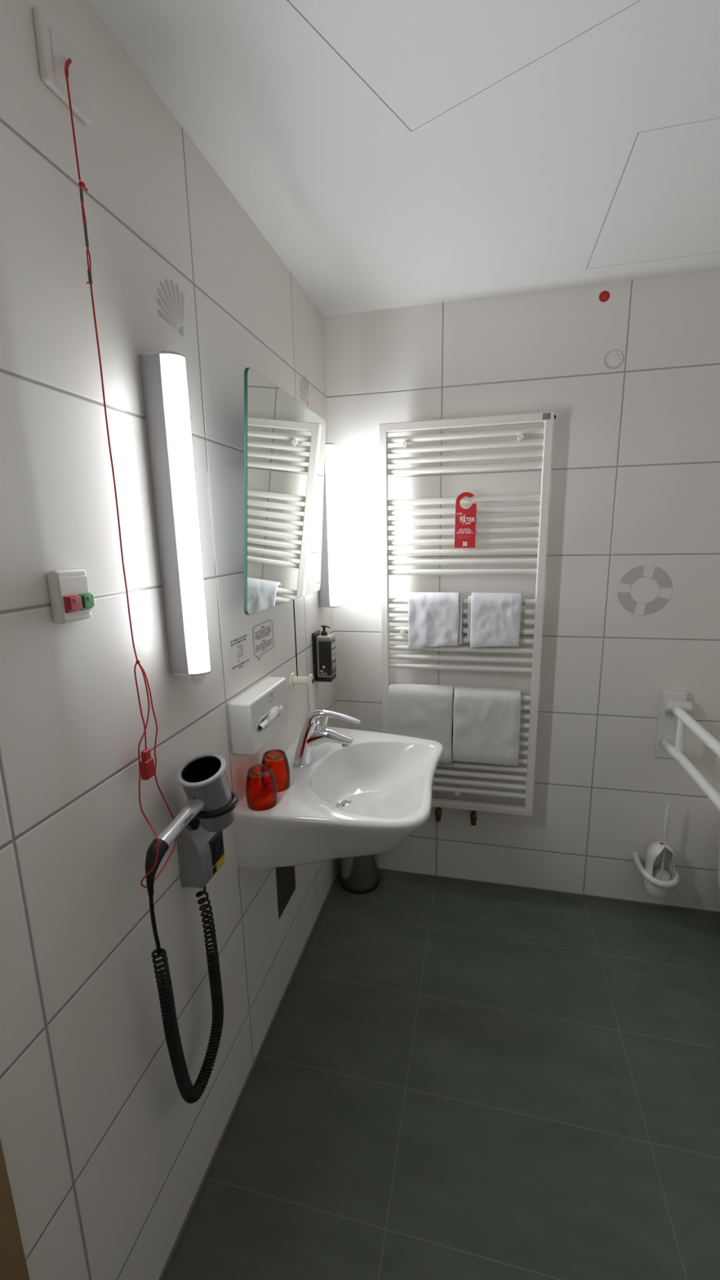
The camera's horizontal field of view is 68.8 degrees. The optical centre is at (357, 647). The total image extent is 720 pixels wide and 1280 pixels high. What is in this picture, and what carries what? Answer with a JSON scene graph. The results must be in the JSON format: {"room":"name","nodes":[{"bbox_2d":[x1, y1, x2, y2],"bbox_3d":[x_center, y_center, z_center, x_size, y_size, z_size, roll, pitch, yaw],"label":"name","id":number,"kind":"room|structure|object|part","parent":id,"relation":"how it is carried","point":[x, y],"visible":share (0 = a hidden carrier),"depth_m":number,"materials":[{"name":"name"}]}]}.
{"room":"hotel bathroom","nodes":[
{"label":"hotel bathroom","id":0,"kind":"room"},
{"bbox_2d":[0,0,340,1279],"bbox_3d":[-0.341,0.010,1.381,0.100,2.356,1.647,2,12,13],"label":"wall","id":1,"kind":"structure","parent":0,"point":[107,1162],"depth_m":0.88,"materials":[{"name":"tile"}]},
{"bbox_2d":[0,1138,30,1279],"bbox_3d":[-0.602,0.267,0.212,0.144,2.356,0.803,2,12,13],"label":"door","id":2,"kind":"structure","parent":1,"relation":"in","point":[13,1265],"depth_m":0.69,"materials":[{"name":"brown wood"}]},
{"bbox_2d":[47,568,94,624],"bbox_3d":[-0.416,-0.076,0.769,0.030,0.077,0.064,2,12,13],"label":"panel","id":3,"kind":"object","parent":1,"relation":"attached to","point":[71,601],"visible":1,"depth_m":0.75,"materials":[{"name":"white plastic"}]},
{"bbox_3d":[-0.414,-0.076,0.767,0.006,0.055,0.054,2,12,13],"label":"plate","id":4,"kind":"part","parent":3,"relation":"part of","materials":[{"name":"white plastic"}]},
{"bbox_2d":[32,6,176,888],"bbox_3d":[-0.383,-0.212,0.822,0.062,1.285,0.170,-3,12,-8],"label":"pull cord","id":5,"kind":"object","parent":1,"relation":"attached to","point":[62,68],"visible":0.98,"depth_m":0.75,"materials":[{"name":"red fabric"}]},
{"bbox_2d":[32,6,91,125],"bbox_3d":[-0.412,-0.809,0.736,0.011,0.080,0.088,2,12,13],"label":"switch plate","id":6,"kind":"object","parent":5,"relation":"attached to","point":[54,50],"depth_m":0.72,"materials":[{"name":"white plastic"}]},
{"bbox_3d":[-0.396,-0.738,0.735,0.009,0.160,0.036,-5,13,-17],"label":"cord","id":7,"kind":"part","parent":5,"relation":"part of","materials":[{"name":"red fabric"}]},
{"bbox_3d":[-0.381,-0.254,0.828,0.003,0.571,0.013,2,12,13],"label":"cord","id":8,"kind":"part","parent":5,"relation":"part of","materials":[{"name":"red fabric"}]},
{"bbox_3d":[-0.372,0.204,0.925,0.014,0.052,0.024,2,12,13],"label":"pull handle","id":9,"kind":"part","parent":5,"relation":"part of","materials":[{"name":"red plastic"}]},
{"bbox_2d":[155,277,183,337],"bbox_3d":[-0.358,-0.658,1.007,0.001,0.093,0.099,2,12,13],"label":"decal","id":10,"kind":"object","parent":1,"relation":"attached to","point":[180,330],"visible":1,"depth_m":1.00,"materials":[{"name":"grey plastic"}]},
{"bbox_2d":[138,351,211,675],"bbox_3d":[-0.336,-0.235,0.997,0.071,0.581,0.056,2,12,13],"label":"wall lamp","id":11,"kind":"object","parent":1,"relation":"attached to","point":[163,373],"visible":1,"depth_m":0.97,"materials":[{"name":"white plastic"}]},
{"bbox_2d":[160,353,210,673],"bbox_3d":[-0.317,-0.234,0.992,0.029,0.573,0.053,2,12,13],"label":"diffuser","id":12,"kind":"object","parent":11,"relation":"attached to","point":[175,437],"depth_m":0.97,"materials":[{"name":"white plastic"}]},
{"bbox_2d":[191,674,206,685],"bbox_3d":[-0.346,0.033,1.143,0.001,0.100,0.067,2,12,13],"label":"decal","id":13,"kind":"object","parent":1,"relation":"attached to","point":[193,680],"visible":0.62,"depth_m":1.14,"materials":[{"name":"grey plastic"}]},
{"bbox_2d":[176,791,238,888],"bbox_3d":[-0.304,0.402,1.103,0.123,0.193,0.119,2,12,13],"label":"holder","id":14,"kind":"object","parent":1,"relation":"attached to","point":[201,852],"visible":0.63,"depth_m":1.09,"materials":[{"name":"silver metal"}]},
{"bbox_3d":[-0.355,0.416,1.130,0.011,0.156,0.097,2,12,13],"label":"plate","id":15,"kind":"part","parent":14,"relation":"part of","materials":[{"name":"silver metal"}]},
{"bbox_2d":[145,753,235,1103],"bbox_3d":[-0.314,0.582,1.048,0.095,0.707,0.262,2,12,13],"label":"hair dryer","id":16,"kind":"object","parent":14,"relation":"in","point":[203,778],"visible":1,"depth_m":1.03,"materials":[{"name":"silver metal"}]},
{"bbox_3d":[-0.327,0.321,0.974,0.035,0.043,0.134,2,12,13],"label":"handle","id":17,"kind":"part","parent":16,"relation":"part of","materials":[{"name":"silver metal"}]},
{"bbox_2d":[180,812,193,827],"bbox_3d":[-0.315,0.318,0.969,0.004,0.011,0.038,2,12,13],"label":"print","id":18,"kind":"object","parent":16,"relation":"on","point":[185,817],"depth_m":0.97,"materials":[{"name":"grey"}]},
{"bbox_3d":[-0.336,0.723,1.065,0.034,0.426,0.207,1,12,12],"label":"coiled cord","id":19,"kind":"part","parent":16,"relation":"part of","materials":[{"name":"black plastic"}]},
{"bbox_2d":[181,755,221,782],"bbox_3d":[-0.305,0.261,1.044,0.078,0.072,0.088,2,12,13],"label":"grille","id":20,"kind":"object","parent":16,"relation":"attached to","point":[198,769],"depth_m":1.07,"materials":[{"name":"black"}]},
{"bbox_2d":[213,865,217,875],"bbox_3d":[-0.308,0.477,1.130,0.001,0.014,0.015,2,12,13],"label":"print","id":21,"kind":"object","parent":14,"relation":"attached to","point":[215,867],"depth_m":1.13,"materials":[{"name":"black plastic"}]},
{"bbox_2d":[208,830,224,866],"bbox_3d":[-0.306,0.434,1.141,0.006,0.058,0.049,2,12,13],"label":"socket","id":22,"kind":"object","parent":14,"relation":"attached to","point":[216,851],"depth_m":1.13,"materials":[{"name":"black plastic"}]},
{"bbox_2d":[226,631,250,675],"bbox_3d":[-0.300,0.012,1.335,0.002,0.090,0.122,2,12,13],"label":"sticker","id":23,"kind":"object","parent":1,"relation":"attached to","point":[238,646],"visible":1,"depth_m":1.33,"materials":[{"name":"white"}]},
{"bbox_2d":[158,864,340,1279],"bbox_3d":[-0.266,1.159,1.616,0.006,0.007,1.647,2,12,13],"label":"trim","id":24,"kind":"structure","parent":1,"relation":"attached to","point":[189,1212],"depth_m":1.37,"materials":[{"name":"grey"}]},
{"bbox_2d":[228,676,288,755],"bbox_3d":[-0.252,0.175,1.401,0.074,0.137,0.249,2,12,13],"label":"dispenser","id":25,"kind":"object","parent":1,"relation":"attached to","point":[259,713],"visible":1,"depth_m":1.32,"materials":[{"name":"white plastic"}]},
{"bbox_2d":[253,619,273,659],"bbox_3d":[-0.265,-0.023,1.479,0.002,0.098,0.136,2,12,13],"label":"sticker","id":26,"kind":"object","parent":1,"relation":"attached to","point":[263,635],"visible":1,"depth_m":1.47,"materials":[{"name":"white"}]},
{"bbox_2d":[244,367,325,614],"bbox_3d":[-0.210,-0.393,1.438,0.104,0.531,0.572,2,12,13],"label":"mirror","id":27,"kind":"object","parent":1,"relation":"attached to","point":[284,440],"visible":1,"depth_m":1.34,"materials":[{"name":"silver glass"}]},
{"bbox_2d":[275,866,295,919],"bbox_3d":[-0.234,0.689,1.697,0.002,0.309,0.152,2,12,13],"label":"plate","id":28,"kind":"object","parent":1,"relation":"attached to","point":[285,876],"visible":0.51,"depth_m":1.69,"materials":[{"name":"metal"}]},
{"bbox_2d":[289,600,315,711],"bbox_3d":[-0.181,0.021,1.685,0.071,0.400,0.048,2,12,13],"label":"lever","id":29,"kind":"object","parent":1,"relation":"attached to","point":[295,679],"visible":0.84,"depth_m":1.69,"materials":[{"name":"beige plastic"}]},
{"bbox_3d":[-0.199,-0.038,1.677,0.005,0.280,0.004,2,12,13],"label":"pull rod","id":30,"kind":"part","parent":29,"relation":"part of","materials":[{"name":"white plastic"}]},
{"bbox_2d":[299,375,308,406],"bbox_3d":[-0.178,-0.858,1.744,0.001,0.093,0.099,2,12,13],"label":"decal","id":31,"kind":"object","parent":1,"relation":"attached to","point":[306,392],"visible":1,"depth_m":1.74,"materials":[{"name":"grey"}]},
{"bbox_2d":[311,630,336,682],"bbox_3d":[-0.122,0.029,1.943,0.068,0.179,0.079,2,12,13],"label":"holder","id":32,"kind":"object","parent":1,"relation":"attached to","point":[317,633],"visible":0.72,"depth_m":1.92,"materials":[{"name":"black plastic"}]},
{"bbox_3d":[-0.151,0.028,1.950,0.009,0.179,0.079,2,12,13],"label":"plate","id":33,"kind":"part","parent":32,"relation":"part of","materials":[{"name":"black plastic"}]},
{"bbox_2d":[315,625,336,678],"bbox_3d":[-0.117,0.012,1.943,0.058,0.193,0.067,2,12,13],"label":"soap bottle","id":34,"kind":"object","parent":32,"relation":"in","point":[325,642],"visible":1,"depth_m":1.92,"materials":[{"name":"black plastic"}]},
{"bbox_2d":[316,674,336,682],"bbox_3d":[-0.117,0.112,1.960,0.060,0.010,0.078,2,12,13],"label":"tray","id":35,"kind":"object","parent":32,"relation":"on","point":[318,679],"depth_m":1.93,"materials":[{"name":"black plastic"}]},
{"bbox_2d":[319,443,339,607],"bbox_3d":[-0.109,-0.441,1.934,0.071,0.581,0.056,2,12,13],"label":"wall lamp","id":36,"kind":"object","parent":1,"relation":"attached to","point":[329,597],"visible":0.73,"depth_m":1.92,"materials":[{"name":"white plastic"}]},
{"bbox_2d":[231,725,444,868],"bbox_3d":[-0.005,0.436,1.576,0.489,0.172,0.630,2,12,13],"label":"basin","id":37,"kind":"object","parent":1,"relation":"attached to","point":[366,797],"visible":0.92,"depth_m":1.38,"materials":[{"name":"white ceramic"}]},
{"bbox_2d":[245,764,277,810],"bbox_3d":[-0.247,0.353,1.341,0.078,0.096,0.078,2,12,13],"label":"drinking glass","id":38,"kind":"object","parent":37,"relation":"on","point":[261,794],"visible":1,"depth_m":1.31,"materials":[{"name":"red glass"}]},
{"bbox_3d":[-0.248,0.311,1.332,0.064,0.010,0.064,2,12,13],"label":"glass","id":39,"kind":"part","parent":38,"relation":"part of","materials":[{"name":"red glass"}]},
{"bbox_2d":[261,749,289,792],"bbox_3d":[-0.225,0.333,1.433,0.078,0.096,0.078,2,12,13],"label":"drinking glass","id":40,"kind":"object","parent":37,"relation":"on","point":[277,759],"visible":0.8,"depth_m":1.41,"materials":[{"name":"red glass"}]},
{"bbox_3d":[-0.226,0.291,1.424,0.064,0.010,0.064,2,12,13],"label":"glass","id":41,"kind":"part","parent":40,"relation":"part of","materials":[{"name":"red glass"}]},
{"bbox_2d":[293,708,360,767],"bbox_3d":[-0.094,0.267,1.550,0.212,0.178,0.060,2,12,13],"label":"mixer tap","id":42,"kind":"object","parent":37,"relation":"on","point":[311,736],"visible":1,"depth_m":1.53,"materials":[{"name":"silver metal"}]},
{"bbox_3d":[-0.086,0.270,1.549,0.146,0.066,0.043,2,12,13],"label":"spout","id":43,"kind":"part","parent":42,"relation":"part of","materials":[{"name":"silver metal"}]},
{"bbox_3d":[-0.074,0.204,1.531,0.168,0.047,0.039,2,12,13],"label":"lever","id":44,"kind":"part","parent":42,"relation":"part of","materials":[{"name":"silver metal"}]},
{"bbox_2d":[87,0,719,316],"bbox_3d":[0.542,-0.944,0.535,2.150,0.030,2.650,2,12,13],"label":"ceiling","id":45,"kind":"structure","parent":0,"point":[511,188],"depth_m":1.07,"materials":[{"name":"white paint"}]},
{"bbox_2d":[288,0,639,130],"bbox_3d":[0.157,-0.955,0.621,0.616,0.030,0.616,8,15,38],"label":"ceiling hatch","id":46,"kind":"object","parent":45,"relation":"attached to","point":[424,59],"visible":1,"depth_m":0.85,"materials":[{"name":"white paint"}]},
{"bbox_2d":[586,117,719,268],"bbox_3d":[0.918,-1.110,1.269,0.580,0.030,0.579,2,12,13],"label":"ceiling hatch","id":47,"kind":"object","parent":45,"relation":"attached to","point":[665,203],"visible":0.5,"depth_m":1.29,"materials":[{"name":"white paint"}]},
{"bbox_2d":[163,869,719,1279],"bbox_3d":[0.589,1.324,1.022,2.150,0.100,2.650,2,12,13],"label":"floor","id":48,"kind":"structure","parent":0,"point":[450,1079],"depth_m":1.39,"materials":[{"name":"tile"}]},
{"bbox_2d":[339,853,379,893],"bbox_3d":[0.006,0.879,2.256,0.174,0.275,0.174,2,12,13],"label":"waste bin","id":49,"kind":"object","parent":48,"relation":"on","point":[358,874],"visible":0.53,"depth_m":2.20,"materials":[{"name":"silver metal"}]},
{"bbox_2d":[324,268,719,911],"bbox_3d":[0.858,-0.143,1.976,2.150,2.356,0.100,2,12,13],"label":"wall","id":50,"kind":"structure","parent":0,"point":[635,469],"depth_m":1.92,"materials":[{"name":"tile"}]},
{"bbox_2d":[378,411,558,825],"bbox_3d":[0.395,-0.045,2.009,0.606,1.545,0.091,2,12,13],"label":"towel radiator","id":51,"kind":"object","parent":50,"relation":"attached to","point":[547,418],"visible":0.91,"depth_m":1.91,"materials":[{"name":"white metal"}]},
{"bbox_2d":[388,682,453,764],"bbox_3d":[0.251,0.296,2.088,0.251,0.310,0.082,2,12,13],"label":"bath towel","id":52,"kind":"object","parent":51,"relation":"hanging from","point":[423,711],"visible":0.86,"depth_m":2.04,"materials":[{"name":"white fabric"}]},
{"bbox_2d":[408,591,462,648],"bbox_3d":[0.294,-0.103,1.988,0.201,0.212,0.078,2,12,13],"label":"hand towel","id":53,"kind":"object","parent":51,"relation":"hanging from","point":[434,619],"visible":1,"depth_m":1.96,"materials":[{"name":"white fabric"}]},
{"bbox_2d":[453,492,476,547],"bbox_3d":[0.386,-0.457,1.882,0.077,0.196,0.015,2,12,13],"label":"hanger","id":54,"kind":"object","parent":51,"relation":"hanging from","point":[465,519],"visible":1,"depth_m":1.88,"materials":[{"name":"red"}]},
{"bbox_2d":[452,685,520,765],"bbox_3d":[0.494,0.296,2.028,0.250,0.294,0.083,2,12,13],"label":"bath towel","id":55,"kind":"object","parent":51,"relation":"hanging from","point":[486,720],"visible":1,"depth_m":1.99,"materials":[{"name":"white fabric"}]},
{"bbox_2d":[466,592,521,647],"bbox_3d":[0.501,-0.103,1.939,0.189,0.200,0.077,2,12,13],"label":"hand towel","id":56,"kind":"object","parent":51,"relation":"hanging from","point":[494,619],"visible":1,"depth_m":1.91,"materials":[{"name":"white fabric"}]},
{"bbox_2d":[378,867,719,914],"bbox_3d":[0.872,1.016,2.172,1.944,0.007,0.006,2,12,13],"label":"trim","id":57,"kind":"structure","parent":50,"relation":"attached to","point":[381,869],"depth_m":2.18,"materials":[{"name":"grey"}]},
{"bbox_2d":[599,290,609,302],"bbox_3d":[0.805,-1.147,1.715,0.033,0.033,0.001,2,12,13],"label":"round sticker","id":58,"kind":"object","parent":50,"relation":"attached to","point":[604,295],"visible":1,"depth_m":1.71,"materials":[{"name":"red plastic"}]},
{"bbox_2d":[604,349,624,369],"bbox_3d":[0.852,-0.958,1.745,0.061,0.061,0.001,2,12,13],"label":"decal","id":59,"kind":"object","parent":50,"relation":"attached to","point":[607,366],"visible":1,"depth_m":1.75,"materials":[{"name":"grey plastic"}]},
{"bbox_2d":[617,564,672,615],"bbox_3d":[1.021,-0.204,1.870,0.179,0.179,0.001,2,12,13],"label":"decal","id":60,"kind":"object","parent":50,"relation":"attached to","point":[660,575],"visible":1,"depth_m":1.87,"materials":[{"name":"grey"}]},
{"bbox_2d":[632,840,679,899],"bbox_3d":[1.142,0.840,1.997,0.148,0.218,0.143,2,12,13],"label":"toilet brush holder","id":61,"kind":"object","parent":50,"relation":"attached to","point":[656,888],"visible":0.94,"depth_m":1.98,"materials":[{"name":"white plastic"}]},
{"bbox_3d":[1.142,0.851,2.000,0.148,0.056,0.143,2,12,13],"label":"wall arm","id":62,"kind":"part","parent":61,"relation":"part of","materials":[{"name":"white plastic"}]},
{"bbox_2d":[643,870,671,899],"bbox_3d":[1.146,0.910,2.009,0.097,0.076,0.097,2,12,13],"label":"cup","id":63,"kind":"object","parent":61,"relation":"on","point":[652,888],"depth_m":1.97,"materials":[{"name":"white plastic"}]},
{"bbox_2d":[644,840,675,879],"bbox_3d":[1.144,0.806,1.987,0.095,0.146,0.095,2,12,13],"label":"hood","id":64,"kind":"object","parent":61,"relation":"attached to","point":[654,851],"depth_m":1.98,"materials":[{"name":"white plastic"}]},
{"bbox_2d":[652,802,671,880],"bbox_3d":[1.151,0.746,1.969,0.080,0.365,0.078,2,12,13],"label":"toilet brush","id":65,"kind":"object","parent":61,"relation":"in","point":[662,874],"visible":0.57,"depth_m":1.97,"materials":[{"name":"white plastic"}]},
{"bbox_3d":[1.144,0.726,1.960,0.016,0.322,0.018,2,12,13],"label":"handle","id":66,"kind":"part","parent":65,"relation":"part of","materials":[{"name":"white plastic"}]},
{"bbox_2d":[654,689,719,811],"bbox_3d":[1.056,0.374,1.521,0.089,0.264,0.889,2,12,13],"label":"support rail","id":67,"kind":"object","parent":50,"relation":"attached to","point":[673,719],"visible":1,"depth_m":1.84,"materials":[{"name":"white plastic"}]},
{"bbox_3d":[1.153,0.283,1.940,0.080,0.263,0.010,2,12,13],"label":"wall plate","id":68,"kind":"part","parent":67,"relation":"part of","materials":[{"name":"white plastic"}]},
{"bbox_2d":[717,831,719,898],"bbox_3d":[1.413,0.826,1.709,0.392,0.352,0.555,2,12,13],"label":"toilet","id":69,"kind":"object","parent":50,"relation":"attached to","point":[718,857],"visible":1,"depth_m":1.87,"materials":[{"name":"white ceramic"}]}
]}

